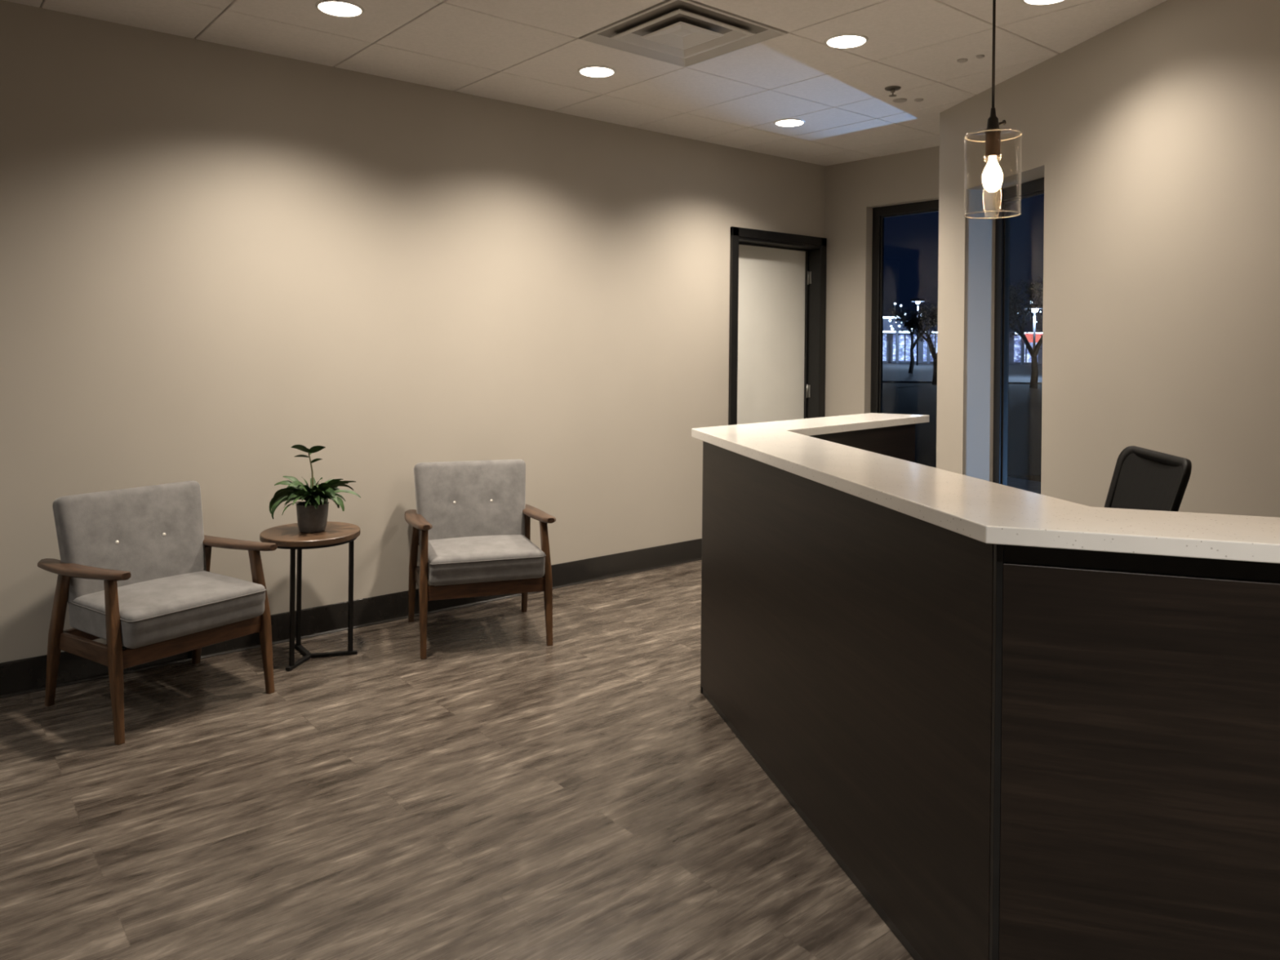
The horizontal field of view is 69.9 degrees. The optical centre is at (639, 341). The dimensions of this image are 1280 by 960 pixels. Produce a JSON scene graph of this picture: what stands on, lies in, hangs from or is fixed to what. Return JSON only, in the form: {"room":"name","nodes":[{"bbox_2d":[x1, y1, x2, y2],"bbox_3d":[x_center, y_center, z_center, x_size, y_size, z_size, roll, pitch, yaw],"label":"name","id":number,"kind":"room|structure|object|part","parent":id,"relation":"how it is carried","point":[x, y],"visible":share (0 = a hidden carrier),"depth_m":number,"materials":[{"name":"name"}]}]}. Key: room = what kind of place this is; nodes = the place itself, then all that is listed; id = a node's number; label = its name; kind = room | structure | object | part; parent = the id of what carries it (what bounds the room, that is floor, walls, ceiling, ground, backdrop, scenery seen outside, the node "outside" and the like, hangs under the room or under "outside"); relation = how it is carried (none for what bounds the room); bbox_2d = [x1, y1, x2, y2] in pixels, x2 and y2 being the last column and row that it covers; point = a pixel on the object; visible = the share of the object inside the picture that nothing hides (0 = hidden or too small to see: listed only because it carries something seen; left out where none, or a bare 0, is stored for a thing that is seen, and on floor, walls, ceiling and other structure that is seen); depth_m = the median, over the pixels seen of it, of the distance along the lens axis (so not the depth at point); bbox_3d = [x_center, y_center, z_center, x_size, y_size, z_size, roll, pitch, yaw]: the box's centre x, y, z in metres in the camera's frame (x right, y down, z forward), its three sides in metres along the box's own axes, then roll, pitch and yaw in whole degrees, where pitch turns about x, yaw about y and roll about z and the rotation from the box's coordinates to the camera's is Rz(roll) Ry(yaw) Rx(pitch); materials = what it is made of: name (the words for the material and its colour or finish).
{"room":"lobby","nodes":[
{"label":"lobby","id":0,"kind":"room"},
{"bbox_2d":[0,0,826,662],"bbox_3d":[-2.667,-0.028,3.548,10.801,2.854,0.168,1,0,-40],"label":"wall","id":1,"kind":"structure","parent":0,"point":[217,260],"depth_m":4.42,"materials":[{"name":"paint"}]},
{"bbox_2d":[0,537,702,698],"bbox_3d":[-3.021,1.319,3.144,9.362,0.133,0.024,1,0,-40],"label":"baseboard","id":2,"kind":"structure","parent":1,"relation":"attached to","point":[28,675],"depth_m":4.44,"materials":[{"name":"black wood"}]},
{"bbox_2d":[728,226,826,425],"bbox_3d":[0.925,0.327,6.500,0.981,2.190,0.192,1,0,-40],"label":"door","id":3,"kind":"structure","parent":1,"relation":"in","point":[777,321],"depth_m":6.59,"materials":[{"name":"paint"}]},
{"bbox_2d":[0,560,914,959],"bbox_3d":[0.211,1.482,0.043,10.801,0.120,9.500,1,0,-40],"label":"floor","id":4,"kind":"structure","parent":0,"point":[501,793],"depth_m":2.77,"materials":[{"name":"plastic"}]},
{"bbox_2d":[37,480,277,745],"bbox_3d":[-1.886,0.998,3.597,0.650,0.802,0.670,1,0,35],"label":"armchair","id":5,"kind":"object","parent":4,"relation":"on","point":[132,569],"visible":1,"depth_m":3.51,"materials":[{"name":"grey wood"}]},
{"bbox_3d":[-2.217,1.128,3.486,0.130,0.535,0.044,1,0,35],"label":"leg","id":6,"kind":"part","parent":5,"relation":"part of","materials":[{"name":"brown wood"}]},
{"bbox_3d":[-2.059,1.140,3.719,0.022,0.060,0.536,1,0,35],"label":"rail","id":7,"kind":"part","parent":5,"relation":"part of","materials":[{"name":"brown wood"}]},
{"bbox_3d":[-2.023,1.131,3.364,0.475,0.090,0.020,1,0,35],"label":"rail","id":8,"kind":"part","parent":5,"relation":"part of","materials":[{"name":"brown wood"}]},
{"bbox_3d":[-2.054,0.835,3.359,0.650,0.070,0.086,1,0,35],"label":"armrest","id":9,"kind":"part","parent":5,"relation":"part of","materials":[{"name":"brown wood"}]},
{"bbox_3d":[-1.852,1.110,3.225,0.142,0.579,0.043,1,0,35],"label":"leg","id":10,"kind":"part","parent":5,"relation":"part of","materials":[{"name":"brown wood"}]},
{"bbox_2d":[52,480,206,603],"bbox_3d":[-2.041,0.808,3.708,0.178,0.426,0.565,1,0,35],"label":"cushion","id":11,"kind":"object","parent":5,"relation":"on","point":[153,532],"depth_m":3.65,"materials":[{"name":"grey fabric"}]},
{"bbox_2d":[68,570,265,648],"bbox_3d":[-1.829,1.020,3.556,0.500,0.150,0.527,1,0,35],"label":"seat cushion","id":12,"kind":"object","parent":5,"relation":"on","point":[155,609],"depth_m":3.43,"materials":[{"name":"grey fabric"}]},
{"bbox_3d":[-1.678,1.124,3.448,0.022,0.066,0.536,1,0,35],"label":"rail","id":13,"kind":"part","parent":5,"relation":"part of","materials":[{"name":"brown wood"}]},
{"bbox_3d":[-1.890,1.131,3.945,0.130,0.535,0.044,1,0,35],"label":"leg","id":14,"kind":"part","parent":5,"relation":"part of","materials":[{"name":"brown wood"}]},
{"bbox_3d":[-1.715,0.838,3.834,0.650,0.070,0.086,1,0,35],"label":"armrest","id":15,"kind":"part","parent":5,"relation":"part of","materials":[{"name":"brown wood"}]},
{"bbox_3d":[-1.524,1.113,3.685,0.142,0.579,0.043,1,0,35],"label":"leg","id":16,"kind":"part","parent":5,"relation":"part of","materials":[{"name":"brown wood"}]},
{"bbox_2d":[259,521,360,671],"bbox_3d":[-1.462,1.119,4.059,0.420,0.562,0.420,1,0,-40],"label":"side table","id":17,"kind":"object","parent":4,"relation":"on","point":[287,536],"visible":0.91,"depth_m":4.01,"materials":[{"name":"brown wood"}]},
{"bbox_3d":[-1.490,1.133,3.921,0.018,0.519,0.018,1,0,-40],"label":"leg","id":18,"kind":"part","parent":17,"relation":"part of","materials":[{"name":"black metal"}]},
{"bbox_3d":[-1.558,1.132,4.181,0.018,0.519,0.018,1,0,-40],"label":"leg","id":19,"kind":"part","parent":17,"relation":"part of","materials":[{"name":"black metal"}]},
{"bbox_2d":[269,444,360,533],"bbox_3d":[-1.451,0.646,4.068,0.346,0.383,0.332,1,0,-40],"label":"potted plant","id":20,"kind":"object","parent":17,"relation":"on","point":[312,513],"visible":1,"depth_m":4.01,"materials":[{"name":"green plant"}]},
{"bbox_3d":[-1.459,0.603,4.055,0.029,0.265,0.009,1,0,-13],"label":"stem","id":21,"kind":"part","parent":20,"relation":"part of","materials":[{"name":"green plant"}]},
{"bbox_3d":[-1.452,0.777,4.058,0.138,0.122,0.138,1,0,-40],"label":"pot","id":22,"kind":"part","parent":20,"relation":"part of","materials":[{"name":"grey ceramic"}]},
{"bbox_3d":[-1.298,1.135,4.108,0.018,0.519,0.018,1,0,-40],"label":"leg","id":23,"kind":"part","parent":17,"relation":"part of","materials":[{"name":"black metal"}]},
{"bbox_2d":[404,459,555,658],"bbox_3d":[-0.788,1.008,4.449,0.670,0.802,0.650,1,0,-20],"label":"armchair","id":24,"kind":"object","parent":4,"relation":"on","point":[470,522],"visible":1,"depth_m":4.50,"materials":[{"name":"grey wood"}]},
{"bbox_3d":[-1.124,1.138,4.547,0.044,0.535,0.130,1,0,-20],"label":"leg","id":25,"kind":"part","parent":24,"relation":"part of","materials":[{"name":"brown wood"}]},
{"bbox_3d":[-1.062,0.844,4.351,0.086,0.070,0.650,1,0,-20],"label":"armrest","id":26,"kind":"part","parent":24,"relation":"part of","materials":[{"name":"brown wood"}]},
{"bbox_3d":[-1.034,1.140,4.335,0.020,0.090,0.475,1,0,-20],"label":"rail","id":27,"kind":"part","parent":24,"relation":"part of","materials":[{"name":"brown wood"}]},
{"bbox_3d":[-0.974,1.118,4.124,0.043,0.579,0.142,1,0,-20],"label":"leg","id":28,"kind":"part","parent":24,"relation":"part of","materials":[{"name":"brown wood"}]},
{"bbox_2d":[413,459,525,543],"bbox_3d":[-0.851,0.820,4.630,0.565,0.426,0.178,1,0,-20],"label":"cushion","id":29,"kind":"object","parent":24,"relation":"on","point":[473,498],"depth_m":4.59,"materials":[{"name":"grey fabric"}]},
{"bbox_2d":[418,534,545,586],"bbox_3d":[-0.765,1.030,4.383,0.527,0.150,0.500,1,0,-20],"label":"seat cushion","id":30,"kind":"object","parent":24,"relation":"on","point":[449,560],"depth_m":4.19,"materials":[{"name":"grey fabric"}]},
{"bbox_3d":[-0.704,1.133,4.207,0.536,0.066,0.022,1,0,-20],"label":"rail","id":31,"kind":"part","parent":24,"relation":"part of","materials":[{"name":"brown wood"}]},
{"bbox_3d":[-0.592,1.143,4.735,0.044,0.535,0.130,1,0,-20],"label":"leg","id":32,"kind":"part","parent":24,"relation":"part of","materials":[{"name":"brown wood"}]},
{"bbox_3d":[-0.511,0.849,4.546,0.086,0.070,0.650,1,0,-20],"label":"armrest","id":33,"kind":"part","parent":24,"relation":"part of","materials":[{"name":"brown wood"}]},
{"bbox_3d":[-0.442,1.123,4.312,0.043,0.579,0.142,1,0,-20],"label":"leg","id":34,"kind":"part","parent":24,"relation":"part of","materials":[{"name":"brown wood"}]},
{"bbox_2d":[700,423,1279,959],"bbox_3d":[1.145,0.913,2.751,1.411,1.031,3.412,1,0,-18],"label":"reception desk","id":35,"kind":"object","parent":4,"relation":"on","point":[1008,752],"visible":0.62,"depth_m":1.82,"materials":[{"name":"brown laminate"}]},
{"bbox_3d":[0.299,0.903,3.710,0.100,1.031,0.012,1,0,-14],"label":"post","id":36,"kind":"part","parent":35,"relation":"part of","materials":[{"name":"black wood"}]},
{"bbox_3d":[0.525,0.893,2.773,0.100,1.003,1.914,1,0,-14],"label":"long panel","id":37,"kind":"part","parent":35,"relation":"part of","materials":[{"name":"brown laminate"}]},
{"bbox_3d":[0.832,0.909,4.102,0.205,1.031,1.226,1,0,45],"label":"panel","id":38,"kind":"part","parent":35,"relation":"part of","materials":[{"name":"brown laminate"}]},
{"bbox_2d":[691,413,1279,563],"bbox_3d":[1.161,0.380,2.799,1.497,0.035,3.550,1,0,-16],"label":"countertop","id":39,"kind":"structure","parent":35,"relation":"on","point":[987,512],"depth_m":2.02,"materials":[{"name":"white stone"}]},
{"bbox_3d":[0.748,0.910,1.857,0.117,1.031,0.021,1,0,-40],"label":"corner post","id":40,"kind":"part","parent":35,"relation":"part of","materials":[{"name":"black wood"}]},
{"bbox_3d":[1.533,0.927,1.624,1.677,0.958,0.100,1,0,17],"label":"angled panel","id":41,"kind":"part","parent":35,"relation":"part of","materials":[{"name":"brown laminate"}]},
{"bbox_3d":[1.539,0.426,1.626,1.677,0.045,0.094,1,0,17],"label":"rail","id":42,"kind":"part","parent":35,"relation":"part of","materials":[{"name":"black wood"}]},
{"bbox_2d":[1103,445,1191,511],"bbox_3d":[1.259,0.885,2.861,0.729,1.091,0.590,1,0,4],"label":"office chair","id":43,"kind":"object","parent":4,"relation":"on","point":[1143,478],"visible":0.09,"depth_m":2.88,"materials":[{"name":"black leather"}]},
{"bbox_2d":[3,0,1166,166],"bbox_3d":[0.240,-1.362,0.040,10.801,0.120,9.500,1,0,-40],"label":"ceiling","id":44,"kind":"structure","parent":0,"point":[531,53],"depth_m":4.12,"materials":[{"name":"tile"}]},
{"bbox_2d":[315,0,364,17],"bbox_3d":[-1.186,-1.316,3.619,0.186,0.009,0.186,1,0,-40],"label":"recessed light","id":45,"kind":"object","parent":44,"relation":"in","point":[343,8],"visible":1,"depth_m":3.60,"materials":[{"name":"white plastic"}]},
{"bbox_2d":[577,65,616,77],"bbox_3d":[-0.209,-1.307,4.433,0.186,0.009,0.186,1,0,-40],"label":"recessed light","id":46,"kind":"object","parent":44,"relation":"in","point":[596,71],"visible":1,"depth_m":4.41,"materials":[{"name":"white plastic"}]},
{"bbox_2d":[579,0,787,67],"bbox_3d":[0.180,-1.339,3.907,0.618,0.076,0.638,1,0,-40],"label":"ceiling vent","id":47,"kind":"object","parent":44,"relation":"in","point":[682,44],"visible":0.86,"depth_m":3.96,"materials":[{"name":"grey metal"}]},
{"bbox_3d":[0.180,-1.310,3.907,0.253,0.018,0.262,1,0,-40],"label":"plate","id":48,"kind":"part","parent":47,"relation":"part of","materials":[{"name":"grey metal"}]},
{"bbox_2d":[773,118,805,126],"bbox_3d":[0.886,-1.296,5.425,0.186,0.009,0.186,1,0,-40],"label":"recessed light","id":49,"kind":"object","parent":44,"relation":"in","point":[788,122],"visible":1,"depth_m":5.40,"materials":[{"name":"white plastic"}]},
{"bbox_2d":[824,33,868,48],"bbox_3d":[0.890,-1.295,3.949,0.186,0.009,0.186,1,0,-40],"label":"recessed light","id":50,"kind":"object","parent":44,"relation":"in","point":[845,40],"visible":1,"depth_m":3.93,"materials":[{"name":"white plastic"}]},
{"bbox_2d":[884,85,901,97],"bbox_3d":[1.290,-1.275,4.672,0.082,0.041,0.082,1,0,-40],"label":"sprinkler head","id":51,"kind":"object","parent":44,"relation":"attached to","point":[891,88],"visible":1,"depth_m":4.66},
{"bbox_2d":[893,97,906,102],"bbox_3d":[1.391,-1.291,4.901,0.075,0.009,0.075,1,0,-40],"label":"sprinkler head","id":52,"kind":"object","parent":44,"relation":"attached to","point":[899,100],"visible":1,"depth_m":4.89},
{"bbox_2d":[914,97,923,102],"bbox_3d":[1.489,-1.290,4.888,0.048,0.009,0.048,1,0,-40],"label":"sprinkler head","id":53,"kind":"object","parent":44,"relation":"attached to","point":[918,100],"visible":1,"depth_m":4.87},
{"bbox_2d":[956,57,968,62],"bbox_3d":[1.479,-1.289,4.199,0.048,0.009,0.048,1,0,-40],"label":"sprinkler head","id":54,"kind":"object","parent":44,"relation":"attached to","point":[963,60],"visible":1,"depth_m":4.19},
{"bbox_2d":[976,54,984,58],"bbox_3d":[1.539,-1.288,4.139,0.037,0.009,0.037,1,0,-40],"label":"sprinkler head","id":55,"kind":"object","parent":44,"relation":"attached to","point":[979,56],"visible":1,"depth_m":4.13},
{"bbox_2d":[963,0,1022,218],"bbox_3d":[0.851,-0.801,2.200,0.129,0.994,0.129,1,0,-40],"label":"pendant lamp","id":56,"kind":"object","parent":44,"relation":"hanging from","point":[992,175],"visible":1,"depth_m":2.19,"materials":[{"name":"black"}]},
{"bbox_3d":[0.847,-0.403,2.200,0.129,0.197,0.129,1,0,-40],"label":"lamp shade","id":57,"kind":"part","parent":56,"relation":"part of","materials":[{"name":"clear glass"}]},
{"bbox_3d":[0.847,-0.404,2.200,0.047,0.089,0.047,1,0,-40],"label":"bulb","id":58,"kind":"part","parent":56,"relation":"part of","materials":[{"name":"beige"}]},
{"bbox_2d":[985,131,1000,157],"bbox_3d":[0.848,-0.474,2.200,0.035,0.056,0.035,1,0,-40],"label":"socket","id":59,"kind":"object","parent":56,"relation":"attached to","point":[993,139],"depth_m":2.19,"materials":[{"name":"brown metal"}]},
{"bbox_3d":[0.853,-0.915,2.200,0.006,0.726,0.006,1,0,28],"label":"cord","id":60,"kind":"part","parent":56,"relation":"part of","materials":[{"name":"black plastic"}]},
{"bbox_2d":[1022,0,1064,4],"bbox_3d":[1.520,-1.288,3.411,0.186,0.009,0.186,1,0,-40],"label":"recessed light","id":61,"kind":"object","parent":44,"relation":"in","point":[1028,2],"visible":1,"depth_m":3.46,"materials":[{"name":"white plastic"}]},
{"bbox_2d":[824,146,939,417],"bbox_3d":[1.759,0.009,6.402,0.160,2.844,1.400,1,0,-40],"label":"wall","id":62,"kind":"structure","parent":0,"point":[852,188],"depth_m":6.54,"materials":[{"name":"paint"}]},
{"bbox_2d":[870,200,938,413],"bbox_3d":[1.929,0.191,6.216,0.050,2.285,0.833,1,0,-40],"label":"window","id":63,"kind":"structure","parent":62,"relation":"in","point":[879,213],"depth_m":6.48,"materials":[{"name":"black metal"}]},
{"bbox_2d":[936,0,1279,517],"bbox_3d":[2.500,0.022,1.149,0.260,2.844,8.200,1,0,-10],"label":"wall","id":64,"kind":"structure","parent":0,"point":[1153,139],"depth_m":3.58,"materials":[{"name":"paint"}]},
{"bbox_2d":[992,177,1044,485],"bbox_3d":[1.981,0.263,4.575,0.050,2.145,0.696,1,0,-10],"label":"window","id":65,"kind":"structure","parent":64,"relation":"in","point":[1004,197],"depth_m":4.85,"materials":[{"name":"black metal"}]},
{"label":"outside","id":66,"kind":"structure","parent":0,"visible":0},
{"bbox_2d":[882,380,1042,384],"bbox_3d":[23.983,1.756,36.952,72.000,0.100,0.700,1,0,0],"label":"curb","id":67,"kind":"object","parent":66,"point":[883,381],"depth_m":36.60,"materials":[{"name":"concrete"}]},
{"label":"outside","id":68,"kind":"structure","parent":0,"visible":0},
{"bbox_2d":[882,382,1042,481],"bbox_3d":[23.982,1.841,24.002,72.000,0.100,26.000,1,0,0],"label":"lawn","id":69,"kind":"structure","parent":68,"point":[1024,402],"depth_m":19.30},
{"bbox_2d":[902,302,937,384],"bbox_3d":[11.378,-0.068,34.853,2.756,3.433,2.608,1,0,18],"label":"tree","id":70,"kind":"object","parent":69,"relation":"on","point":[913,323],"visible":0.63,"depth_m":34.92,"materials":[{"name":"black plant"}]},
{"bbox_2d":[1008,275,1043,388],"bbox_3d":[14.218,-0.409,32.397,3.062,4.185,3.982,1,0,-40],"label":"tree","id":71,"kind":"object","parent":69,"relation":"on","point":[1013,310],"visible":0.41,"depth_m":32.89,"materials":[{"name":"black plant"}]},
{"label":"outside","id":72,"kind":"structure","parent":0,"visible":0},
{"bbox_2d":[882,362,1042,382],"bbox_3d":[29.982,1.857,83.502,151.748,0.100,148.107,1,0,-40],"label":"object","id":73,"kind":"structure","parent":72,"point":[891,371],"depth_m":51.46,"materials":[{"name":"concrete"}]},
{"bbox_2d":[888,302,937,373],"bbox_3d":[14.447,-0.334,48.069,3.201,4.014,3.397,1,0,-40],"label":"tree","id":74,"kind":"object","parent":73,"relation":"on","point":[896,314],"visible":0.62,"depth_m":47.89,"materials":[{"name":"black plant"}]},
{"bbox_2d":[915,341,918,365],"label":"street lamp","id":75,"kind":"object","parent":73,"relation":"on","point":[917,363],"depth_m":65.95,"materials":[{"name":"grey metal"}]},
{"bbox_2d":[911,298,924,309],"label":"street lamp","id":76,"kind":"object","parent":73,"relation":"on","point":[917,300],"depth_m":65.86,"materials":[{"name":"grey metal"}]},
{"bbox_2d":[882,301,1042,364],"bbox_3d":[28.759,-0.723,78.561,23.500,4.986,14.877,1,0,0],"label":"building","id":77,"kind":"structure","parent":73,"relation":"on","point":[896,348],"depth_m":73.94,"materials":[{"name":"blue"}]},
{"bbox_2d":[883,330,910,333],"bbox_3d":[19.409,-0.789,71.899,4.000,0.140,0.200,1,0,0],"label":"tube light","id":78,"kind":"object","parent":77,"relation":"attached to","point":[884,331],"depth_m":71.80,"materials":[{"name":"white"}]},
{"bbox_3d":[30.805,-0.301,71.339,1.600,0.700,0.080,1,0,0],"label":"red panel","id":79,"kind":"part","parent":77,"relation":"part of","materials":[{"name":"red"}]},
{"bbox_2d":[1023,304,1043,350],"bbox_3d":[18.951,-0.033,44.000,0.700,3.480,0.700,1,0,-40],"label":"street lamp","id":80,"kind":"object","parent":73,"relation":"on","point":[1034,308],"visible":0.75,"depth_m":43.94,"materials":[{"name":"grey metal"}]},
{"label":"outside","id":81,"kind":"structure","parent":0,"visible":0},
{"bbox_2d":[933,466,1040,493],"bbox_3d":[1.772,1.619,8.431,8.171,0.100,27.170,1,0,-27],"label":"ground walk","id":82,"kind":"structure","parent":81,"point":[1034,486],"depth_m":10.21,"materials":[{"name":"concrete"}]}
]}

